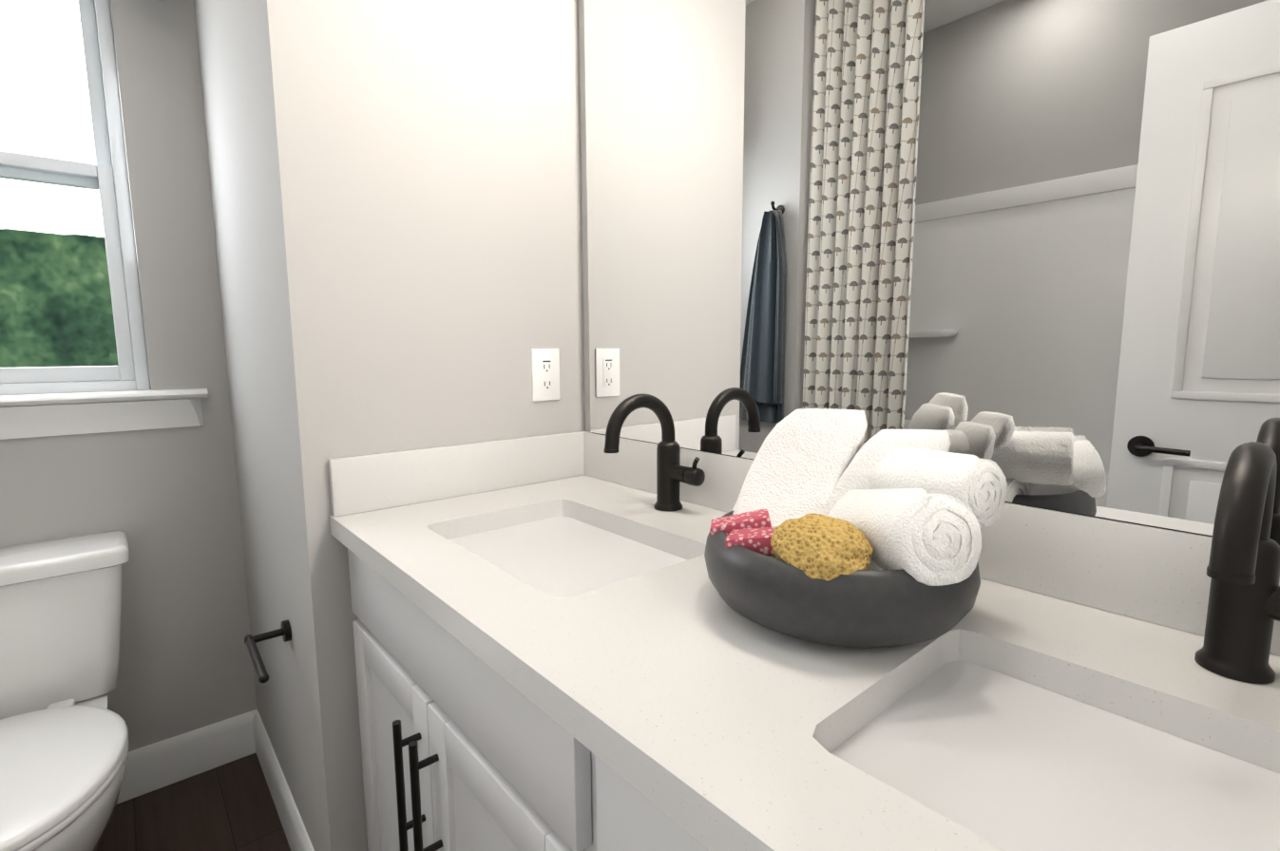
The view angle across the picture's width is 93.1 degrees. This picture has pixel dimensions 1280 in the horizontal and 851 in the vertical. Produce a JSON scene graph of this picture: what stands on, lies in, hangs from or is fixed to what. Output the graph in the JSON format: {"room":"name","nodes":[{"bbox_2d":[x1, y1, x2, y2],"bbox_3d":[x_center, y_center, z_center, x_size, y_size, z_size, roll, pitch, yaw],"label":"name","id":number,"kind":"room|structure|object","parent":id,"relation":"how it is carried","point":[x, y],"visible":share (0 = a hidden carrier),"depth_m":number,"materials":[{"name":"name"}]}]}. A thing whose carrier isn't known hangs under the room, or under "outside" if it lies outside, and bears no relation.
{"room":"bathroom","nodes":[
{"label":"bathroom","id":0,"kind":"room"},
{"bbox_2d":[0,0,257,752],"bbox_3d":[-1.565,-0.358,1.352,1.022,2.740,0.120,-6,9,-40],"label":"wall","id":1,"kind":"structure","parent":0,"point":[165,501],"depth_m":1.59,"materials":[{"name":"grey paint"}]},
{"bbox_2d":[0,0,208,439],"bbox_3d":[-1.505,-0.568,1.346,0.800,1.202,0.160,-6,9,-40],"label":"window unit","id":2,"kind":"structure","parent":1,"relation":"in","point":[106,175],"depth_m":1.50,"materials":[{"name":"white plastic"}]},
{"bbox_2d":[116,709,257,804],"bbox_3d":[-1.476,0.941,1.496,0.922,0.125,0.014,-6,9,-40],"label":"baseboard","id":3,"kind":"structure","parent":1,"relation":"attached to","point":[162,764],"depth_m":1.68,"materials":[{"name":"white"}]},
{"bbox_2d":[96,752,290,850],"bbox_3d":[-0.323,1.199,0.135,2.800,0.060,3.854,-6,9,-40],"label":"floor","id":4,"kind":"structure","parent":0,"point":[229,807],"depth_m":1.54,"materials":[{"name":"brown wood"}]},
{"bbox_2d":[0,531,129,850],"bbox_3d":[-1.247,0.673,1.192,0.434,0.730,0.719,-6,9,-40],"label":"toilet","id":5,"kind":"object","parent":4,"relation":"on","point":[64,740],"visible":1,"depth_m":1.30,"materials":[{"name":"white ceramic"}]},
{"bbox_2d":[330,529,726,850],"bbox_3d":[0.150,0.663,0.753,0.584,0.845,1.499,-6,9,-40],"label":"bathroom vanity","id":6,"kind":"object","parent":4,"relation":"on","point":[457,753],"depth_m":0.75,"materials":[{"name":"white paint"}]},
{"bbox_2d":[329,476,1279,850],"bbox_3d":[0.150,0.225,0.710,0.568,0.035,1.520,-6,9,-40],"label":"countertop","id":7,"kind":"structure","parent":6,"relation":"on","point":[736,722],"depth_m":0.57,"materials":[{"name":"white stone"}]},
{"bbox_2d":[449,506,692,593],"bbox_3d":[-0.125,0.285,0.980,0.325,0.172,0.460,-6,9,-40],"label":"sink","id":8,"kind":"object","parent":7,"relation":"in","point":[564,551],"depth_m":1.01,"materials":[{"name":"white ceramic"}]},
{"bbox_2d":[603,394,705,511],"bbox_3d":[0.025,0.054,1.063,0.174,0.217,0.108,-6,9,-40],"label":"faucet","id":9,"kind":"object","parent":7,"relation":"on","point":[672,473],"visible":1,"depth_m":1.10,"materials":[{"name":"black metal"}]},
{"bbox_2d":[704,408,1007,648],"bbox_3d":[0.224,0.098,0.682,0.294,0.223,0.303,-6,9,-40],"label":"decorative bowl","id":10,"kind":"object","parent":7,"relation":"on","point":[832,528],"visible":1,"depth_m":0.59,"materials":[{"name":"grey"}]},
{"bbox_2d":[582,430,1279,654],"bbox_3d":[0.364,0.133,0.872,0.019,0.104,1.500,-6,9,-40],"label":"backsplash","id":11,"kind":"structure","parent":7,"relation":"on","point":[1159,576],"depth_m":0.70,"materials":[{"name":"white stone"}]},
{"bbox_2d":[837,647,1279,850],"bbox_3d":[0.369,0.353,0.413,0.325,0.172,0.460,-6,9,-40],"label":"sink","id":12,"kind":"object","parent":7,"relation":"in","point":[1048,764],"depth_m":0.48,"materials":[{"name":"white ceramic"}]},
{"bbox_2d":[1194,441,1279,684],"bbox_3d":[0.518,0.124,0.485,0.174,0.217,0.108,-6,9,-40],"label":"faucet","id":13,"kind":"object","parent":7,"relation":"on","point":[1243,573],"visible":1,"depth_m":0.53,"materials":[{"name":"black metal"}]},
{"bbox_2d":[193,0,320,850],"bbox_3d":[-0.900,-0.372,1.440,0.100,2.740,0.854,-6,9,-40],"label":"wall","id":14,"kind":"structure","parent":0,"point":[227,44],"depth_m":1.33,"materials":[{"name":"grey paint"}]},
{"bbox_2d":[244,619,291,684],"bbox_3d":[-0.724,0.443,1.199,0.083,0.044,0.196,-6,9,-40],"label":"paper holder","id":15,"kind":"object","parent":14,"relation":"attached to","point":[284,632],"visible":1,"depth_m":1.23,"materials":[{"name":"black metal"}]},
{"bbox_2d":[253,711,314,850],"bbox_3d":[-0.860,0.940,1.477,0.014,0.125,0.820,-6,9,-40],"label":"baseboard","id":16,"kind":"structure","parent":14,"relation":"attached to","point":[293,826],"depth_m":1.51,"materials":[{"name":"white"}]},
{"bbox_2d":[253,0,585,850],"bbox_3d":[-0.396,-0.351,1.246,0.608,2.740,0.100,-6,9,-40],"label":"wall","id":17,"kind":"structure","parent":0,"point":[425,179],"depth_m":1.15,"materials":[{"name":"grey paint"}]},
{"bbox_2d":[327,431,582,517],"bbox_3d":[-0.339,0.088,1.266,0.565,0.104,0.020,-6,9,-40],"label":"backsplash","id":18,"kind":"structure","parent":17,"relation":"attached to","point":[369,482],"depth_m":1.21,"materials":[{"name":"white stone"}]},
{"bbox_2d":[531,348,560,401],"bbox_3d":[-0.211,-0.114,1.363,0.072,0.117,0.008,-6,9,-40],"label":"electrical outlet plate","id":19,"kind":"object","parent":17,"relation":"attached to","point":[545,372],"visible":1,"depth_m":1.36,"materials":[{"name":"white plastic"}]},
{"bbox_2d":[577,0,1279,546],"bbox_3d":[0.400,-0.305,0.853,0.120,2.740,1.740,-6,9,-40],"label":"mirror","id":20,"kind":"object","parent":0,"point":[1029,249],"depth_m":0.77,"materials":[{"name":"silver mirror"}]}
]}

